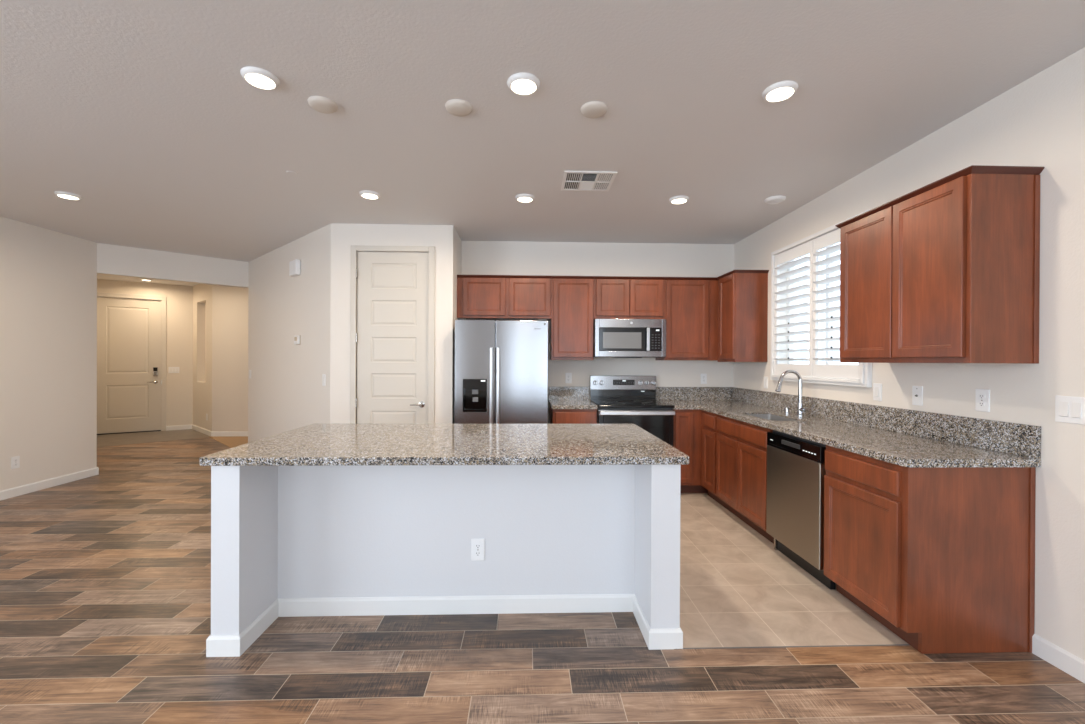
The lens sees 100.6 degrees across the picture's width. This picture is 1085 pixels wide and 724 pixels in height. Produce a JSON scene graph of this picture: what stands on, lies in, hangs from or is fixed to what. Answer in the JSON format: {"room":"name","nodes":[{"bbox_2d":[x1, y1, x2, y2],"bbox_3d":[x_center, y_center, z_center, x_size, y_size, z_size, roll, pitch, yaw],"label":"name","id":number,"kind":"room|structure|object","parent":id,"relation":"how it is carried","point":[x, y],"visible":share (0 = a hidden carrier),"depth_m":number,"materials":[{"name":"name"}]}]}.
{"room":"kitchen","nodes":[
{"label":"kitchen","id":0,"kind":"room"},
{"bbox_2d":[0,216,96,490],"bbox_3d":[-5.116,-0.082,0.551,0.130,2.830,9.440,0,0,-2],"label":"wall","id":1,"kind":"structure","parent":0,"point":[48,278],"depth_m":4.71,"materials":[{"name":"white paint"}]},
{"bbox_2d":[11,456,19,468],"bbox_3d":[-5.180,0.987,4.434,0.009,0.118,0.072,0,0,-2],"label":"electrical outlet","id":2,"kind":"object","parent":1,"relation":"attached to","point":[15,461],"visible":1,"depth_m":4.43,"materials":[{"name":"white plastic"}]},
{"bbox_2d":[0,467,98,500],"bbox_3d":[-5.051,1.288,0.563,0.013,0.090,9.453,0,0,-2],"label":"baseboard","id":3,"kind":"structure","parent":1,"relation":"attached to","point":[36,486],"depth_m":4.71,"materials":[{"name":"white wood"}]},
{"bbox_2d":[97,279,192,425],"bbox_3d":[-7.522,-0.115,8.374,1.646,2.830,0.150,0,0,-34],"label":"wall","id":4,"kind":"structure","parent":0,"point":[179,311],"depth_m":8.63,"materials":[{"name":"beige paint"}]},
{"bbox_2d":[97,292,166,434],"bbox_3d":[-7.609,0.029,8.291,1.090,2.542,0.172,0,0,-34],"label":"door","id":5,"kind":"structure","parent":4,"relation":"attached to","point":[131,333],"depth_m":8.29,"materials":[{"name":"beige paint"}]},
{"bbox_2d":[168,367,178,372],"bbox_3d":[-7.030,0.151,8.608,0.164,0.118,0.012,0,0,-34],"label":"light switch","id":6,"kind":"object","parent":4,"relation":"attached to","point":[170,369],"visible":1,"depth_m":8.60,"materials":[{"name":"white plastic"}]},
{"bbox_2d":[166,424,191,430],"bbox_3d":[-6.968,1.257,8.655,0.406,0.090,0.013,0,0,-34],"label":"baseboard","id":7,"kind":"structure","parent":4,"relation":"attached to","point":[175,427],"depth_m":8.65,"materials":[{"name":"white"}]},
{"bbox_2d":[97,274,196,285],"bbox_3d":[-6.035,-1.495,7.210,5.200,0.050,3.980,0,0,-2],"label":"ceiling","id":8,"kind":"structure","parent":0,"point":[106,277],"depth_m":8.16,"materials":[{"name":"white paint"}]},
{"bbox_2d":[97,429,209,446],"bbox_3d":[-7.128,1.313,7.924,1.949,0.021,1.908,0,0,-45],"label":"floor foyer tile","id":9,"kind":"structure","parent":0,"point":[106,440],"depth_m":7.81,"materials":[{"name":"beige tile"}]},
{"bbox_2d":[97,243,248,287],"bbox_3d":[-4.684,-1.277,5.816,1.502,0.465,0.130,0,0,-42],"label":"wall header","id":10,"kind":"structure","parent":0,"point":[113,260],"depth_m":5.70,"materials":[{"name":"white paint"}]},
{"bbox_2d":[193,284,211,430],"bbox_3d":[-6.234,-0.109,8.424,1.306,2.830,0.200,0,0,40],"label":"wall","id":11,"kind":"structure","parent":0,"point":[202,293],"depth_m":8.50,"materials":[{"name":"beige paint"}]},
{"bbox_2d":[192,424,211,435],"bbox_3d":[-6.309,1.261,8.347,1.306,0.090,0.013,0,0,40],"label":"baseboard","id":12,"kind":"structure","parent":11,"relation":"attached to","point":[194,427],"depth_m":8.30,"materials":[{"name":"white"}]},
{"bbox_2d":[205,303,205,381],"bbox_3d":[-6.244,-0.374,8.492,0.640,1.560,0.030,0,0,40],"label":"wall","id":13,"kind":"structure","parent":0,"point":[205,303],"depth_m":8.66,"materials":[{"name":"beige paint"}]},
{"bbox_2d":[210,436,247,447],"bbox_3d":[-4.721,1.325,7.182,2.150,0.024,1.660,0,0,-2],"label":"floor","id":14,"kind":"structure","parent":0,"point":[230,441],"depth_m":7.53,"materials":[{"name":"beige"}]},
{"bbox_2d":[212,285,247,430],"bbox_3d":[-4.760,-0.101,8.020,2.085,2.830,0.122,0,0,-2],"label":"wall","id":15,"kind":"structure","parent":0,"point":[229,304],"depth_m":7.94,"materials":[{"name":"beige paint"}]},
{"bbox_2d":[211,431,247,435],"bbox_3d":[-4.764,1.269,7.957,2.085,0.090,0.015,0,0,-2],"label":"baseboard","id":16,"kind":"structure","parent":15,"relation":"attached to","point":[213,433],"depth_m":7.93,"materials":[{"name":"white"}]},
{"bbox_2d":[248,224,330,442],"bbox_3d":[-3.054,-0.086,5.419,2.672,2.830,0.120,0,0,42],"label":"wall","id":17,"kind":"structure","parent":0,"point":[286,392],"depth_m":5.24,"materials":[{"name":"white paint"}]},
{"bbox_2d":[289,259,300,276],"bbox_3d":[-2.759,-1.051,5.036,0.200,0.165,0.055,0,0,42],"label":"door chime","id":18,"kind":"object","parent":17,"relation":"attached to","point":[295,265],"visible":1,"depth_m":4.99,"materials":[{"name":"white plastic"}]},
{"bbox_2d":[294,335,300,344],"bbox_3d":[-2.735,-0.247,5.032,0.132,0.106,0.028,0,0,42],"label":"thermostat","id":19,"kind":"object","parent":17,"relation":"attached to","point":[297,339],"visible":1,"depth_m":5.00,"materials":[{"name":"white plastic"}]},
{"bbox_2d":[322,374,325,385],"bbox_3d":[-2.214,0.181,4.572,0.072,0.118,0.012,0,0,42],"label":"light switch","id":20,"kind":"object","parent":17,"relation":"attached to","point":[323,375],"visible":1,"depth_m":4.56,"materials":[{"name":"white plastic"}]},
{"bbox_2d":[330,223,454,423],"bbox_3d":[-1.501,-0.076,4.560,1.208,2.830,0.120,0,0,-2],"label":"wall","id":21,"kind":"structure","parent":0,"point":[343,236],"depth_m":4.50,"materials":[{"name":"white paint"}]},
{"bbox_2d":[350,245,434,423],"bbox_3d":[-1.490,0.091,4.529,0.831,2.496,0.143,0,0,-2],"label":"door","id":22,"kind":"structure","parent":21,"relation":"in","point":[394,338],"depth_m":4.51,"materials":[{"name":"beige paint"}]},
{"bbox_2d":[454,230,461,423],"bbox_3d":[-0.964,-0.075,4.869,0.114,2.830,0.463,0,0,-2],"label":"wall","id":23,"kind":"structure","parent":0,"point":[458,241],"depth_m":4.75,"materials":[{"name":"white paint"}]},
{"bbox_2d":[0,0,1084,261],"bbox_3d":[-1.364,-1.379,1.111,7.735,0.074,10.620,0,0,-2],"label":"ceiling","id":24,"kind":"structure","parent":0,"point":[144,111],"depth_m":2.41,"materials":[{"name":"white paint"}]},
{"bbox_2d":[54,191,81,199],"bbox_3d":[-3.919,-1.374,3.728,0.160,0.023,0.160,0,0,-2],"label":"recessed light","id":25,"kind":"object","parent":24,"relation":"in","point":[71,196],"visible":1,"depth_m":3.71,"materials":[{"name":"white plastic"}]},
{"bbox_2d":[240,67,279,89],"bbox_3d":[-1.353,-1.358,2.166,0.160,0.023,0.160,0,0,-2],"label":"recessed light","id":26,"kind":"object","parent":24,"relation":"in","point":[260,78],"visible":1,"depth_m":2.14,"materials":[{"name":"white plastic"}]},
{"bbox_2d":[286,171,297,175],"bbox_3d":[-1.815,-1.372,3.273,0.080,0.004,0.080,0,0,-2],"label":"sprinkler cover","id":27,"kind":"object","parent":24,"relation":"attached to","point":[293,173],"visible":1,"depth_m":3.27,"materials":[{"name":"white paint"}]},
{"bbox_2d":[360,190,379,199],"bbox_3d":[-1.403,-1.362,3.680,0.160,0.023,0.160,0,0,-2],"label":"recessed light","id":28,"kind":"object","parent":24,"relation":"in","point":[367,194],"visible":1,"depth_m":3.65,"materials":[{"name":"white plastic"}]},
{"bbox_2d":[507,73,539,94],"bbox_3d":[-0.089,-1.352,2.200,0.160,0.023,0.160,0,0,-2],"label":"recessed light","id":29,"kind":"object","parent":24,"relation":"in","point":[518,83],"visible":1,"depth_m":2.18,"materials":[{"name":"white plastic"}]},
{"bbox_2d":[515,194,534,202],"bbox_3d":[-0.140,-1.356,3.739,0.160,0.023,0.160,0,0,-2],"label":"recessed light","id":30,"kind":"object","parent":24,"relation":"in","point":[524,198],"visible":1,"depth_m":3.71,"materials":[{"name":"white plastic"}]},
{"bbox_2d":[561,171,616,190],"bbox_3d":[0.345,-1.359,3.392,0.378,0.010,0.355,0,0,-2],"label":"ceiling vent","id":31,"kind":"object","parent":24,"relation":"in","point":[572,180],"visible":1,"depth_m":3.38,"materials":[{"name":"white metal"}]},
{"bbox_2d":[669,196,688,203],"bbox_3d":[1.145,-1.350,3.760,0.160,0.023,0.160,0,0,-2],"label":"recessed light","id":32,"kind":"object","parent":24,"relation":"in","point":[676,199],"visible":1,"depth_m":3.73,"materials":[{"name":"white plastic"}]},
{"bbox_2d":[764,195,785,203],"bbox_3d":[1.941,-1.346,3.749,0.160,0.023,0.160,0,0,-2],"label":"recessed light","id":33,"kind":"object","parent":24,"relation":"in","point":[774,199],"visible":1,"depth_m":3.72,"materials":[{"name":"white plastic"}]},
{"bbox_2d":[762,81,797,101],"bbox_3d":[1.190,-1.346,2.252,0.160,0.023,0.160,0,0,-2],"label":"recessed light","id":34,"kind":"object","parent":24,"relation":"in","point":[783,90],"visible":1,"depth_m":2.23,"materials":[{"name":"white plastic"}]},
{"bbox_2d":[0,437,1084,723],"bbox_3d":[-2.974,1.367,2.457,10.830,0.060,13.300,0,0,-2],"label":"floor","id":35,"kind":"structure","parent":0,"point":[105,577],"depth_m":2.04,"materials":[{"name":"brown wood"}]},
{"bbox_2d":[701,410,723,506],"bbox_3d":[1.921,0.916,4.396,0.629,0.874,0.384,0,0,-2],"label":"base cabinet","id":36,"kind":"object","parent":35,"relation":"on","point":[708,419],"visible":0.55,"depth_m":4.36,"materials":[{"name":"brown wood"}]},
{"bbox_2d":[716,415,773,543],"bbox_3d":[1.942,0.918,3.749,0.629,0.874,0.908,0,0,-2],"label":"base cabinet","id":37,"kind":"object","parent":35,"relation":"on","point":[741,447],"visible":0.29,"depth_m":3.67,"materials":[{"name":"brown wood"}]},
{"bbox_2d":[683,644,908,648],"bbox_3d":[1.223,1.367,2.149,1.200,0.022,0.006,0,0,-2],"label":"trim","id":38,"kind":"structure","parent":35,"relation":"on","point":[890,644],"depth_m":2.15,"materials":[{"name":"grey"}]},
{"bbox_2d":[824,445,1035,653],"bbox_3d":[1.987,0.922,2.391,0.629,0.874,0.584,0,0,-2],"label":"base cabinet","id":39,"kind":"object","parent":35,"relation":"on","point":[943,559],"visible":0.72,"depth_m":2.11,"materials":[{"name":"brown wood"}]},
{"bbox_2d":[656,387,1040,467],"bbox_3d":[1.810,0.386,3.631,0.906,0.190,3.121,0,0,-2],"label":"countertop","id":40,"kind":"structure","parent":39,"relation":"on","point":[898,436],"depth_m":2.72,"materials":[{"name":"stone"}]},
{"bbox_2d":[747,414,798,420],"bbox_3d":[1.872,0.567,3.678,0.279,0.219,0.534,0,0,-2],"label":"sink","id":41,"kind":"object","parent":40,"relation":"in","point":[764,416],"visible":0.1,"depth_m":3.91,"materials":[{"name":"silver metal"}]},
{"bbox_2d":[784,407,789,413],"bbox_3d":[2.122,0.415,3.897,0.044,0.057,0.044,0,0,-2],"label":"air gap cap","id":42,"kind":"object","parent":40,"relation":"on","point":[786,408],"visible":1,"depth_m":3.88,"materials":[{"name":"silver metal"}]},
{"bbox_2d":[775,370,811,415],"bbox_3d":[2.051,0.254,3.677,0.237,0.380,0.153,0,0,-2],"label":"faucet","id":43,"kind":"object","parent":40,"relation":"on","point":[800,409],"visible":1,"depth_m":3.71,"materials":[{"name":"silver metal"}]},
{"bbox_2d":[461,241,733,423],"bbox_3d":[0.590,-0.068,5.227,3.245,2.830,0.150,0,0,-2],"label":"wall","id":44,"kind":"structure","parent":0,"point":[477,257],"depth_m":5.16,"materials":[{"name":"white paint"}]},
{"bbox_2d":[457,275,551,320],"bbox_3d":[-0.403,-0.695,4.943,1.004,0.454,0.347,0,0,-2],"label":"upper cabinet","id":45,"kind":"object","parent":44,"relation":"attached to","point":[479,297],"visible":0.93,"depth_m":4.78,"materials":[{"name":"brown wood"}]},
{"bbox_2d":[565,373,571,382],"bbox_3d":[0.304,0.183,5.139,0.072,0.118,0.009,0,0,-2],"label":"electrical outlet","id":46,"kind":"object","parent":44,"relation":"attached to","point":[568,376],"visible":1,"depth_m":5.14,"materials":[{"name":"white plastic"}]},
{"bbox_2d":[549,387,588,399],"bbox_3d":[0.309,0.356,5.133,0.461,0.152,0.020,0,0,-2],"label":"backsplash","id":47,"kind":"structure","parent":44,"relation":"attached to","point":[555,393],"depth_m":5.12,"materials":[{"name":"stone"}]},
{"bbox_2d":[550,276,593,359],"bbox_3d":[0.325,-0.472,4.968,0.454,0.893,0.347,0,0,-2],"label":"upper cabinet","id":48,"kind":"object","parent":44,"relation":"attached to","point":[572,309],"visible":0.91,"depth_m":4.80,"materials":[{"name":"brown wood"}]},
{"bbox_2d":[594,276,664,318],"bbox_3d":[0.934,-0.689,4.987,0.761,0.454,0.347,0,0,-2],"label":"upper cabinet","id":49,"kind":"object","parent":44,"relation":"attached to","point":[615,297],"visible":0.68,"depth_m":4.82,"materials":[{"name":"brown wood"}]},
{"bbox_2d":[594,319,665,357],"bbox_3d":[0.933,-0.252,4.933,0.757,0.414,0.456,0,0,-2],"label":"microwave","id":50,"kind":"object","parent":49,"relation":"attached to","point":[614,338],"visible":0.99,"depth_m":4.75,"materials":[{"name":"grey metal"}]},
{"bbox_2d":[655,277,717,360],"bbox_3d":[1.767,-0.466,5.015,0.907,0.893,0.347,0,0,-2],"label":"upper cabinet","id":51,"kind":"object","parent":44,"relation":"attached to","point":[690,303],"visible":0.6,"depth_m":4.85,"materials":[{"name":"brown wood"}]},
{"bbox_2d":[656,387,731,399],"bbox_3d":[1.748,0.362,5.181,0.885,0.152,0.020,0,0,-2],"label":"backsplash","id":52,"kind":"structure","parent":44,"relation":"attached to","point":[662,393],"depth_m":5.17,"materials":[{"name":"stone"}]},
{"bbox_2d":[701,374,706,383],"bbox_3d":[1.866,0.192,5.191,0.072,0.118,0.009,0,0,-2],"label":"electrical outlet","id":53,"kind":"object","parent":44,"relation":"attached to","point":[703,376],"visible":1,"depth_m":5.19,"materials":[{"name":"white plastic"}]},
{"bbox_2d":[680,493,907,647],"bbox_3d":[0.249,1.359,3.632,3.150,0.021,3.025,0,0,-2],"label":"floor kitchen tile","id":54,"kind":"structure","parent":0,"point":[737,590],"depth_m":2.61,"materials":[{"name":"beige tile"}]},
{"bbox_2d":[206,465,682,656],"bbox_3d":[-0.448,0.911,2.614,2.199,0.876,1.050,0,0,-2],"label":"kitchen island","id":55,"kind":"object","parent":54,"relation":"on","point":[359,540],"visible":0.87,"depth_m":2.41,"materials":[{"name":"white paint"}]},
{"bbox_2d":[199,424,689,465],"bbox_3d":[-0.447,0.454,2.622,2.252,0.038,1.112,0,0,-2],"label":"island countertop","id":56,"kind":"structure","parent":55,"relation":"on","point":[313,444],"depth_m":2.34,"materials":[{"name":"stone"}]},
{"bbox_2d":[471,539,484,560],"bbox_3d":[-0.343,1.008,2.420,0.072,0.118,0.009,0,0,-2],"label":"electrical outlet","id":57,"kind":"object","parent":55,"relation":"attached to","point":[477,545],"visible":1,"depth_m":2.42,"materials":[{"name":"white plastic"}]},
{"bbox_2d":[455,319,547,423],"bbox_3d":[-0.404,0.459,4.713,0.908,1.766,0.755,0,0,-2],"label":"refrigerator","id":58,"kind":"object","parent":54,"relation":"on","point":[501,367],"visible":0.73,"depth_m":4.39,"materials":[{"name":"grey metal"}]},
{"bbox_2d":[550,407,596,423],"bbox_3d":[0.323,0.908,4.830,0.449,0.874,0.629,0,0,-2],"label":"base cabinet","id":59,"kind":"object","parent":54,"relation":"on","point":[557,416],"visible":0.21,"depth_m":4.52,"materials":[{"name":"brown wood"}]},
{"bbox_2d":[549,387,597,408],"bbox_3d":[0.319,0.375,4.824,0.461,0.190,0.639,0,0,-2],"label":"countertop","id":60,"kind":"structure","parent":59,"relation":"on","point":[559,397],"depth_m":5.12,"materials":[{"name":"stone"}]},
{"bbox_2d":[590,375,674,445],"bbox_3d":[0.933,0.751,4.799,0.762,1.193,0.727,0,0,-2],"label":"range","id":61,"kind":"object","parent":54,"relation":"on","point":[618,399],"visible":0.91,"depth_m":4.56,"materials":[{"name":"grey metal"}]},
{"bbox_2d":[590,400,673,407],"bbox_3d":[0.935,0.441,4.796,0.762,0.026,0.622,0,0,-2],"label":"cooktop","id":62,"kind":"object","parent":61,"relation":"in","point":[600,403],"depth_m":4.58,"materials":[{"name":"black glass"}]},
{"bbox_2d":[672,409,707,492],"bbox_3d":[1.767,0.914,4.878,0.903,0.874,0.629,0,0,-2],"label":"base cabinet","id":63,"kind":"object","parent":54,"relation":"on","point":[687,422],"visible":0.31,"depth_m":4.56,"materials":[{"name":"brown wood"}]},
{"bbox_2d":[766,430,834,589],"bbox_3d":[1.958,0.924,2.990,0.638,0.865,0.596,0,0,-2],"label":"dishwasher","id":64,"kind":"object","parent":54,"relation":"on","point":[796,471],"visible":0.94,"depth_m":2.91,"materials":[{"name":"grey metal"}]},
{"bbox_2d":[773,430,825,570],"bbox_3d":[1.983,0.875,2.990,0.589,0.768,0.596,0,0,-2],"label":"tub","id":65,"kind":"object","parent":64,"relation":"in","point":[777,432],"depth_m":2.74,"materials":[{"name":"grey metal"}]},
{"bbox_2d":[733,47,1084,660],"bbox_3d":[2.438,-0.047,0.721,0.150,2.830,9.280,0,0,-2],"label":"wall","id":66,"kind":"structure","parent":0,"point":[1039,121],"depth_m":2.10,"materials":[{"name":"white paint"}]},
{"bbox_2d":[717,270,768,361],"bbox_3d":[2.060,-0.456,4.655,0.347,0.908,0.435,0,0,-2],"label":"upper cabinet","id":67,"kind":"object","parent":66,"relation":"attached to","point":[742,294],"visible":1,"depth_m":4.46,"materials":[{"name":"brown wood"}]},
{"bbox_2d":[764,377,767,388],"bbox_3d":[2.231,0.203,4.490,0.012,0.118,0.072,0,0,-2],"label":"light switch","id":68,"kind":"object","parent":66,"relation":"attached to","point":[765,378],"visible":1,"depth_m":4.47,"materials":[{"name":"white plastic"}]},
{"bbox_2d":[770,210,871,386],"bbox_3d":[2.311,-0.440,3.732,0.188,1.228,1.240,0,0,-2],"label":"window","id":69,"kind":"structure","parent":66,"relation":"in","point":[865,380],"depth_m":3.74,"materials":[{"name":"white"}]},
{"bbox_2d":[772,240,812,376],"bbox_3d":[2.239,-0.447,4.014,0.090,1.134,0.574,0,0,-2],"label":"plantation shutter","id":70,"kind":"object","parent":69,"relation":"attached to","point":[804,249],"visible":0.94,"depth_m":3.98,"materials":[{"name":"white"}]},
{"bbox_2d":[812,228,859,378],"bbox_3d":[2.257,-0.446,3.441,0.090,1.134,0.562,0,0,-2],"label":"plantation shutter","id":71,"kind":"object","parent":69,"relation":"attached to","point":[832,238],"visible":0.64,"depth_m":3.55,"materials":[{"name":"white wood"}]},
{"bbox_2d":[873,383,881,400],"bbox_3d":[2.278,0.203,3.061,0.012,0.118,0.072,0,0,-2],"label":"light switch","id":72,"kind":"object","parent":66,"relation":"attached to","point":[877,388],"visible":1,"depth_m":3.06,"materials":[{"name":"white plastic"}]},
{"bbox_2d":[912,386,922,405],"bbox_3d":[2.286,0.204,2.747,0.016,0.118,0.072,0,0,-2],"label":"cable jack","id":73,"kind":"object","parent":66,"relation":"attached to","point":[917,391],"visible":1,"depth_m":2.74,"materials":[{"name":"white plastic"}]},
{"bbox_2d":[835,165,1044,362],"bbox_3d":[2.130,-0.450,2.532,0.347,0.908,0.916,0,0,-2],"label":"upper cabinet","id":74,"kind":"object","parent":66,"relation":"attached to","point":[947,269],"visible":1,"depth_m":2.19,"materials":[{"name":"brown wood"}]},
{"bbox_2d":[975,389,989,411],"bbox_3d":[2.303,0.200,2.355,0.009,0.118,0.072,0,0,-2],"label":"electrical outlet","id":75,"kind":"object","parent":66,"relation":"attached to","point":[982,396],"visible":1,"depth_m":2.35,"materials":[{"name":"white plastic"}]},
{"bbox_2d":[978,394,984,398],"bbox_3d":[2.301,0.180,2.355,0.004,0.025,0.033,0,0,-2],"label":"receptacle","id":76,"kind":"object","parent":75,"relation":"attached to","point":[980,396],"depth_m":2.36,"materials":[{"name":"grey plastic"}]},
{"bbox_2d":[1032,634,1084,682],"bbox_3d":[2.404,1.327,-0.902,0.013,0.090,6.030,0,0,-2],"label":"baseboard","id":77,"kind":"structure","parent":66,"relation":"attached to","point":[1060,658],"depth_m":2.00,"materials":[{"name":"white wood"}]},
{"bbox_2d":[1055,395,1084,424],"bbox_3d":[2.314,0.209,1.971,0.012,0.118,0.118,0,0,-2],"label":"light switch","id":78,"kind":"object","parent":66,"relation":"attached to","point":[1068,409],"visible":1,"depth_m":1.97,"materials":[{"name":"white plastic"}]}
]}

